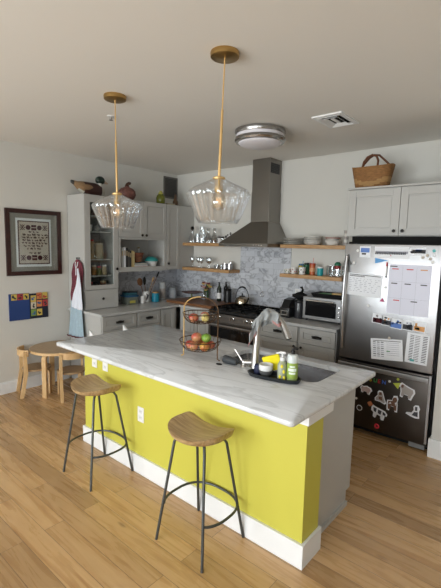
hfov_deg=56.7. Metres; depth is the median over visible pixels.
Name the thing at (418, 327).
print
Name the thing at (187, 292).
cake stand
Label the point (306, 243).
plate
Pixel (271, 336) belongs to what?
base cabinet
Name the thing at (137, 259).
woven bowl
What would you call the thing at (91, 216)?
shelf
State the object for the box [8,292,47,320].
wall artwork
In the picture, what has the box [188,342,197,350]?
apple
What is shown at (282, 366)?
bottle
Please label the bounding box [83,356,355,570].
kitchen island
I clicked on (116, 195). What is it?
socket
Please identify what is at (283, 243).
plate
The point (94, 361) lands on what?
outlet
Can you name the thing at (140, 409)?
outlet
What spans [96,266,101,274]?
jar
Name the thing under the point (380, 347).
print
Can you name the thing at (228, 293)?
canister
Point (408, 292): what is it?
print
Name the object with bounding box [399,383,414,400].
magnet
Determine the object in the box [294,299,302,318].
blender jar
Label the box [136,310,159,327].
drawer
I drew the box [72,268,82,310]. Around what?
apron
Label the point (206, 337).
apple
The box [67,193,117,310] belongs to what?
cabinet
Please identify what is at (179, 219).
upper cabinet
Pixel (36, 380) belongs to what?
baseboard
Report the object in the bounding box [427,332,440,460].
wall
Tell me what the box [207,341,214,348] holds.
apple
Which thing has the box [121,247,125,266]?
book
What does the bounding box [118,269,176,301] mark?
backsplash
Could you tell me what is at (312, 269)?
tumbler
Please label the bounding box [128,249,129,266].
book
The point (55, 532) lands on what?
floor
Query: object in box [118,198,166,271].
upper cabinet
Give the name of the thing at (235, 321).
range
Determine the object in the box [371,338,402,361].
paper sheet
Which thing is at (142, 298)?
mug
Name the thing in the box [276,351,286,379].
soap dispenser
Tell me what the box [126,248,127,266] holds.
book
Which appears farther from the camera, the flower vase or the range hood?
the flower vase
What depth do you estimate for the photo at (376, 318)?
3.66 m
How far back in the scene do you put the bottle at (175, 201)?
6.07 m
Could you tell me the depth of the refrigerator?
3.62 m
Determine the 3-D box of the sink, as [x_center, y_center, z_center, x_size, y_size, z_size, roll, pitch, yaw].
[0.400,0.618,2.901,0.819,0.193,0.434,7,9,40]
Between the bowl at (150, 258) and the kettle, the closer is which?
the kettle
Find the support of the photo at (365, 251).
attached to the refrigerator
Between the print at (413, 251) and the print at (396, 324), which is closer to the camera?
the print at (413, 251)
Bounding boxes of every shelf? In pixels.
[90,215,111,218]
[90,231,112,232]
[91,273,112,276]
[182,266,239,272]
[183,243,226,246]
[280,244,344,248]
[280,273,342,281]
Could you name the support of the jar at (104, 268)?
on the cabinet at (80, 218)
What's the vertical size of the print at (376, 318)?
0.070 m
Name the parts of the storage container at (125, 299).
lid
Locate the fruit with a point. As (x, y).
(206, 318)
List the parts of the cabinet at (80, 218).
panel, door, drawer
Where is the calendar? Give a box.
[386,264,431,317]
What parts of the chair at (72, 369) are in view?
leg, leg, seat, backrest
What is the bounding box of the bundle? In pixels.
[292,286,306,299]
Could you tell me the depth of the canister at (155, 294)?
5.79 m
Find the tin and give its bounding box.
[100,280,105,284]
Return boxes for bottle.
[173,193,177,204]
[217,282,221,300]
[277,361,286,379]
[286,347,298,380]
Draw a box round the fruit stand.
[179,296,221,360]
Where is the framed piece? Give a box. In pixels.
[4,208,61,275]
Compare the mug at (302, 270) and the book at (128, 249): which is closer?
the mug at (302, 270)
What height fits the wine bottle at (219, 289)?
0.270 m
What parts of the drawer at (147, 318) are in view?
drawer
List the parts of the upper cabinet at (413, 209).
door, door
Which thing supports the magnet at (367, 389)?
attached to the refrigerator
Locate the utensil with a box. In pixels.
[137,278,142,291]
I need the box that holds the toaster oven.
[302,295,340,324]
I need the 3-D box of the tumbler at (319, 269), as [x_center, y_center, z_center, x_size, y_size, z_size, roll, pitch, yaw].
[1.152,-0.263,4.720,0.074,0.102,0.073,7,9,40]
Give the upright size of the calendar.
0.430 m
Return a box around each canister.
[152,291,158,301]
[169,287,175,297]
[222,263,226,268]
[224,289,231,302]
[227,263,231,269]
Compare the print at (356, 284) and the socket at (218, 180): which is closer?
the socket at (218, 180)
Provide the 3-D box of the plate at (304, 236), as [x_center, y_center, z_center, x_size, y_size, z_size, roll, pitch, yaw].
[1.083,-0.656,4.767,0.216,0.030,0.213,7,9,40]
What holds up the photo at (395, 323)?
attached to the refrigerator
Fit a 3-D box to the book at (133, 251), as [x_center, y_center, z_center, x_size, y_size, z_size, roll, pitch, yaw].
[-1.211,-0.461,5.475,0.171,0.226,0.022,7,9,40]
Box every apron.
[67,301,83,337]
[71,259,82,300]
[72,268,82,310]
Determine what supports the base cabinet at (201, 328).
on the floor
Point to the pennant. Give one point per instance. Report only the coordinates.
(377, 260)
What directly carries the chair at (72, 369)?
on the floor
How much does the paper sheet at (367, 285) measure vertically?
0.217 m
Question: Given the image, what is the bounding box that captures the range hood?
[219,157,287,247]
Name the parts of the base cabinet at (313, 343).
pull, door, drawer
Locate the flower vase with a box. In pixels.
[201,282,211,299]
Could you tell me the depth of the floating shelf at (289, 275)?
4.71 m
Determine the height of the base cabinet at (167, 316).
0.885 m
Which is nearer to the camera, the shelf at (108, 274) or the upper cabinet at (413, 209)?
the upper cabinet at (413, 209)
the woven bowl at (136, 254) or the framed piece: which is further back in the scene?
the woven bowl at (136, 254)
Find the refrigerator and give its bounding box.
[338,236,440,449]
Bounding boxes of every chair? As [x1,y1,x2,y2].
[16,345,51,398]
[57,353,84,402]
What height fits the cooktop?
0.026 m
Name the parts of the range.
handle, oven door, control panel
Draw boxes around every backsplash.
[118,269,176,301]
[176,247,342,307]
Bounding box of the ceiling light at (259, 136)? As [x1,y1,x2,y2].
[235,123,285,149]
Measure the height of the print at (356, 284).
0.128 m
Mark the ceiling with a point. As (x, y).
(377, 63)
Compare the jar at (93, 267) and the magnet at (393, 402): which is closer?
the magnet at (393, 402)
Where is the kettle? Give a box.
[235,286,249,305]
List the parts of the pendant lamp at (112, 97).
rod, lamp shade, bulb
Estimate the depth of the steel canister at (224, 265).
5.65 m
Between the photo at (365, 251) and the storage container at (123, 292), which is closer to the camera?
the photo at (365, 251)
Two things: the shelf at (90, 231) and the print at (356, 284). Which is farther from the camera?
the shelf at (90, 231)
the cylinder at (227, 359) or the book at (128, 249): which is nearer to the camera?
the cylinder at (227, 359)
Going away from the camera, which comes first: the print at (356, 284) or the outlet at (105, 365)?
the outlet at (105, 365)
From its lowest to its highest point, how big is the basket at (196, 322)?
0.076 m
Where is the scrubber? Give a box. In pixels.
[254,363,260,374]
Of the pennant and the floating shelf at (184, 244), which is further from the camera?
the floating shelf at (184, 244)
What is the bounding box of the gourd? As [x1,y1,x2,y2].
[118,182,135,199]
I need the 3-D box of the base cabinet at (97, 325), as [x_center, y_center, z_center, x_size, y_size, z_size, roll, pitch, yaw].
[-1.469,0.654,5.165,0.728,0.885,0.505,7,9,40]
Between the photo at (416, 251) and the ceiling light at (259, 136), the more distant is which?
the ceiling light at (259, 136)
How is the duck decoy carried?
on the cabinet at (80, 218)
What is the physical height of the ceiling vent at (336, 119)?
0.018 m
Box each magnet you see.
[360,385,371,394]
[371,405,386,419]
[375,390,385,404]
[386,396,397,412]
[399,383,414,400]
[406,405,419,418]
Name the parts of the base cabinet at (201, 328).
door, door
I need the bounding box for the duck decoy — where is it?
[70,176,107,195]
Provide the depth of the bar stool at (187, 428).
2.36 m
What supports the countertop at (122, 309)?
on the base cabinet at (167, 316)
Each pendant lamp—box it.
[91,92,142,228]
[186,45,250,223]
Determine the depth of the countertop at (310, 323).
4.41 m
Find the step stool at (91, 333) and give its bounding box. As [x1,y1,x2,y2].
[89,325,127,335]
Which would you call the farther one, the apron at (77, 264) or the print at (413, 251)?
the apron at (77, 264)
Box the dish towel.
[248,308,280,345]
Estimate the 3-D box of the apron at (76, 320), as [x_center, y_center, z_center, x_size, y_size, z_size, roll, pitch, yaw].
[-1.772,0.314,4.979,0.360,0.450,0.048,7,9,40]
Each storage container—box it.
[120,295,138,304]
[122,291,136,294]
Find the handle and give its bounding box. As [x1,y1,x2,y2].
[234,349,251,366]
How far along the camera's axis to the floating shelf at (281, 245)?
4.64 m
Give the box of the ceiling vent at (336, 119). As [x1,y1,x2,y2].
[311,111,358,127]
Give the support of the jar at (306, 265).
on the floating shelf at (289, 275)
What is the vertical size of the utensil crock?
0.155 m
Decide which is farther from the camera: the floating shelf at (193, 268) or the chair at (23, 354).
the floating shelf at (193, 268)
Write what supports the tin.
in the cabinet at (80, 218)
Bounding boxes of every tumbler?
[309,258,315,274]
[317,267,323,275]
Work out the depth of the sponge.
2.60 m
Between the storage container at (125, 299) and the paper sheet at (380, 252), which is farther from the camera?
the storage container at (125, 299)
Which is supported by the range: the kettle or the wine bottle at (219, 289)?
the kettle
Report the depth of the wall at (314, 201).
4.96 m
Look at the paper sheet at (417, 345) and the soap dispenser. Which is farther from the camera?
the paper sheet at (417, 345)
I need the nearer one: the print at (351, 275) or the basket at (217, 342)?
the basket at (217, 342)
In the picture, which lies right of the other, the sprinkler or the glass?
the glass
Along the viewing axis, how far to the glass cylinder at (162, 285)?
6.03 m
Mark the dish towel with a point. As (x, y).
(265, 318)
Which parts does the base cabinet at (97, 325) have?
drawer, drawer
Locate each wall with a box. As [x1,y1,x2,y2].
[0,140,176,382]
[176,140,440,328]
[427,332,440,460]
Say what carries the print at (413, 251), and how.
attached to the photo at (416, 251)
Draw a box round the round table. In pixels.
[29,340,83,397]
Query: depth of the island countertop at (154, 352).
2.67 m
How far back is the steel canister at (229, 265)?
5.60 m
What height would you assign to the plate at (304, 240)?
0.030 m
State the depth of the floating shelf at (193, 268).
5.73 m
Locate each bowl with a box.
[135,252,143,256]
[135,256,142,262]
[144,256,158,260]
[145,261,156,265]
[259,362,272,376]
[325,240,339,244]
[326,237,340,239]
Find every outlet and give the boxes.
[92,358,96,367]
[103,362,107,371]
[138,406,143,422]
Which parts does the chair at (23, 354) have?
leg, backrest, leg, seat, leg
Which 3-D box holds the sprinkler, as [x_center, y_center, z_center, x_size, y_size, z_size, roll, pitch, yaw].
[-0.928,-1.490,3.463,0.070,0.033,0.070,7,9,40]
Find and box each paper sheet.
[347,272,382,297]
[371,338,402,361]
[374,246,408,258]
[404,332,429,365]
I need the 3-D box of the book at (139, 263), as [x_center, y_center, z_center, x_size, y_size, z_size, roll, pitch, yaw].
[-1.134,-0.414,5.574,0.170,0.026,0.220,7,9,40]
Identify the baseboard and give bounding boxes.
[0,370,68,394]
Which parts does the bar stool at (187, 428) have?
leg, leg, seat, leg, leg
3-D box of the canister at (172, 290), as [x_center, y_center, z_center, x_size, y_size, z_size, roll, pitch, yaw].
[-0.736,-0.019,6.263,0.116,0.165,0.116,7,9,40]
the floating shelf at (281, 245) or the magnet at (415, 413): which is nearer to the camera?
the magnet at (415, 413)
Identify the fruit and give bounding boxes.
[201,314,208,320]
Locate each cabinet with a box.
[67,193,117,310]
[71,313,135,378]
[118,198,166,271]
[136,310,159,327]
[160,307,175,328]
[166,204,193,268]
[180,307,207,333]
[260,323,299,353]
[298,327,342,362]
[347,181,440,236]
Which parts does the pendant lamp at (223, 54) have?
lamp shade, bulb, rod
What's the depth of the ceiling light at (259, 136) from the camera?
3.62 m
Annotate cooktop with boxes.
[209,308,279,318]
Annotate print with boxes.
[349,277,379,292]
[350,274,380,277]
[361,248,369,252]
[373,315,381,322]
[373,340,396,354]
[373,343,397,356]
[375,251,407,253]
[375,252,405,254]
[382,317,390,325]
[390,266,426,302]
[390,274,426,314]
[391,320,401,328]
[402,324,412,330]
[408,335,427,362]
[410,250,425,253]
[414,323,424,331]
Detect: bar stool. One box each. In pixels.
[63,374,132,491]
[155,411,243,572]
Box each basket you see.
[179,334,221,352]
[183,310,217,323]
[352,154,394,187]
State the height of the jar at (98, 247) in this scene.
0.200 m
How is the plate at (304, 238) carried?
on the plate at (304, 240)
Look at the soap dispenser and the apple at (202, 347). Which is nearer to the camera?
the soap dispenser
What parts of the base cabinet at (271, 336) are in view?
door, drawer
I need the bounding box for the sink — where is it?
[233,353,336,381]
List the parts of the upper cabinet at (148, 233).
door, door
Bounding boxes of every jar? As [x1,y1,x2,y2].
[90,239,93,258]
[91,265,95,274]
[94,243,103,258]
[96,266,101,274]
[102,265,106,274]
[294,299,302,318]
[304,263,309,273]
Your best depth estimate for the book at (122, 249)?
5.28 m
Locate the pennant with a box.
[375,258,387,262]
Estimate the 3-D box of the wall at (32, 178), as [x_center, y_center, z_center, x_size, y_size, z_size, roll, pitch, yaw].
[-3.016,-0.196,3.908,0.120,2.800,7.220,7,9,40]
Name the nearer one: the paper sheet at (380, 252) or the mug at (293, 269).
the paper sheet at (380, 252)
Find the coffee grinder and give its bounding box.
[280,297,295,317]
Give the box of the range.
[208,303,279,344]
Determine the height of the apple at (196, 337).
0.080 m
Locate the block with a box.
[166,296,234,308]
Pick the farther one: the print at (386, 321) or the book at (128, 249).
the book at (128, 249)
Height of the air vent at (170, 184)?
0.320 m
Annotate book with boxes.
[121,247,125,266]
[121,248,123,266]
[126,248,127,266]
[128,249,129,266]
[131,250,132,266]
[133,251,134,266]
[135,262,147,264]
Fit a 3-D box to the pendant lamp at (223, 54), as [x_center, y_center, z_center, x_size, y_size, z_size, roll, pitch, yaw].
[-0.004,-0.879,2.331,0.374,0.937,0.374,0,7,-12]
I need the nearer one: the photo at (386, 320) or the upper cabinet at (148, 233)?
the photo at (386, 320)
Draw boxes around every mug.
[140,296,144,302]
[289,267,296,273]
[298,267,305,274]
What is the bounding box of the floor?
[0,377,440,587]
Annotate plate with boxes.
[283,243,301,244]
[304,236,321,237]
[304,238,321,239]
[304,240,321,241]
[304,242,321,244]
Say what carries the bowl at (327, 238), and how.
on the bowl at (328, 242)
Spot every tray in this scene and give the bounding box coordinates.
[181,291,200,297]
[248,369,301,383]
[311,291,341,299]
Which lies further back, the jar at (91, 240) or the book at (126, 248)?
the book at (126, 248)
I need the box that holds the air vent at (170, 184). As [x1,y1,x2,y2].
[163,176,177,198]
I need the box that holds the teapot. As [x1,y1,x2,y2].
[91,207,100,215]
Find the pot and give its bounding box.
[235,297,249,305]
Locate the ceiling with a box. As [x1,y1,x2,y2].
[0,0,440,174]
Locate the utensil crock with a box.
[142,291,149,302]
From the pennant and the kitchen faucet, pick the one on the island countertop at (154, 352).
the kitchen faucet
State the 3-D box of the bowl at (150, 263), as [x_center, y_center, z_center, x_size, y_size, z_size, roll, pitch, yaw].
[-0.975,-0.420,5.768,0.170,0.085,0.170,7,9,40]
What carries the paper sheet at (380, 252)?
attached to the refrigerator
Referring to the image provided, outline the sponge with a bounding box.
[262,354,279,370]
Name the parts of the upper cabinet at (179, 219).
door, filler panel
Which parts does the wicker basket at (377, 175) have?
handle, handle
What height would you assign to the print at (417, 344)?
0.225 m
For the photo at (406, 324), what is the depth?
3.50 m
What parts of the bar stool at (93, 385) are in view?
leg, leg, seat, leg, leg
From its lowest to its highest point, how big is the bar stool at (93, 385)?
0.703 m
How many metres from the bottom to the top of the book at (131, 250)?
0.236 m
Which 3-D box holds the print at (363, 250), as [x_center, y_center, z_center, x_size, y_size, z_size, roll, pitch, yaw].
[1.305,-0.395,3.685,0.080,0.040,0.001,7,9,40]
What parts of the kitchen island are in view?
baseboard, trim, panel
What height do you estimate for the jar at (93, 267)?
0.125 m
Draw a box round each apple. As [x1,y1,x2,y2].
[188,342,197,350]
[189,313,197,321]
[191,332,201,341]
[199,342,208,350]
[201,333,210,342]
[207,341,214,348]
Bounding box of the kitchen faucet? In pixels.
[251,310,291,368]
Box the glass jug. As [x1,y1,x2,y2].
[156,191,164,203]
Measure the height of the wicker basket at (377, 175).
0.358 m
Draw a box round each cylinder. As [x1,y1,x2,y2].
[159,282,165,299]
[222,355,237,364]
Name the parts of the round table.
leg, leg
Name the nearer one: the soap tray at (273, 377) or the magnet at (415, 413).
the soap tray at (273, 377)
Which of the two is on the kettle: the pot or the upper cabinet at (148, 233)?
the pot
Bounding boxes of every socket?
[112,192,121,204]
[213,176,224,192]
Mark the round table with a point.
(45, 349)
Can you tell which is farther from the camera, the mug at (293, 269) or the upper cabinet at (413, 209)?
the mug at (293, 269)
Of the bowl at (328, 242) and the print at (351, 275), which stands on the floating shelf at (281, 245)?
the bowl at (328, 242)
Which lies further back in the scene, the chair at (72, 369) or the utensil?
the utensil
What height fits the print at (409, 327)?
0.052 m
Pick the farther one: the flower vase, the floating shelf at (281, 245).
the flower vase
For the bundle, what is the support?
on the blender jar at (298, 304)
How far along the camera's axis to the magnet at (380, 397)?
3.69 m
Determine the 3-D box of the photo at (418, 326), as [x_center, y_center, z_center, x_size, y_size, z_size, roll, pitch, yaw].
[1.673,0.277,3.436,0.104,0.094,0.002,7,9,40]
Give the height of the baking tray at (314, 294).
0.044 m
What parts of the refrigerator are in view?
handle, handle, freezer drawer, door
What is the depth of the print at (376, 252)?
3.54 m
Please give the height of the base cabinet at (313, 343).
0.885 m
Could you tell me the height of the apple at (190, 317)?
0.072 m
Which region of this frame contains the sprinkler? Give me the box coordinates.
[107,115,114,120]
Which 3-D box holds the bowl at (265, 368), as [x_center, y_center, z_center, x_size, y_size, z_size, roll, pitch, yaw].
[0.285,0.479,2.573,0.090,0.078,0.090,7,9,40]
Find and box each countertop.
[57,325,375,426]
[68,296,208,316]
[282,317,339,332]
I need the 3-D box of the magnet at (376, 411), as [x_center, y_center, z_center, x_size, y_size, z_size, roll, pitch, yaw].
[1.440,1.080,3.714,0.146,0.124,0.006,7,9,40]
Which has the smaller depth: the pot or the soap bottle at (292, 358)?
the soap bottle at (292, 358)
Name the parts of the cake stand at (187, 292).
plate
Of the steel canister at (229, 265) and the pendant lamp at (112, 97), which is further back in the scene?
the steel canister at (229, 265)
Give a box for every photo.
[359,246,370,257]
[372,313,382,323]
[381,315,391,325]
[390,318,402,329]
[402,319,413,330]
[410,247,425,254]
[413,321,426,332]
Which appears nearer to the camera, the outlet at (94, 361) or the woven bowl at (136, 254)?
the outlet at (94, 361)
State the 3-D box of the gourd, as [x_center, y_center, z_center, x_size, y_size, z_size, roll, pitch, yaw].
[-1.241,-1.365,5.426,0.200,0.252,0.250,7,9,40]
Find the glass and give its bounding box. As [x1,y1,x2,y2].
[334,262,340,276]

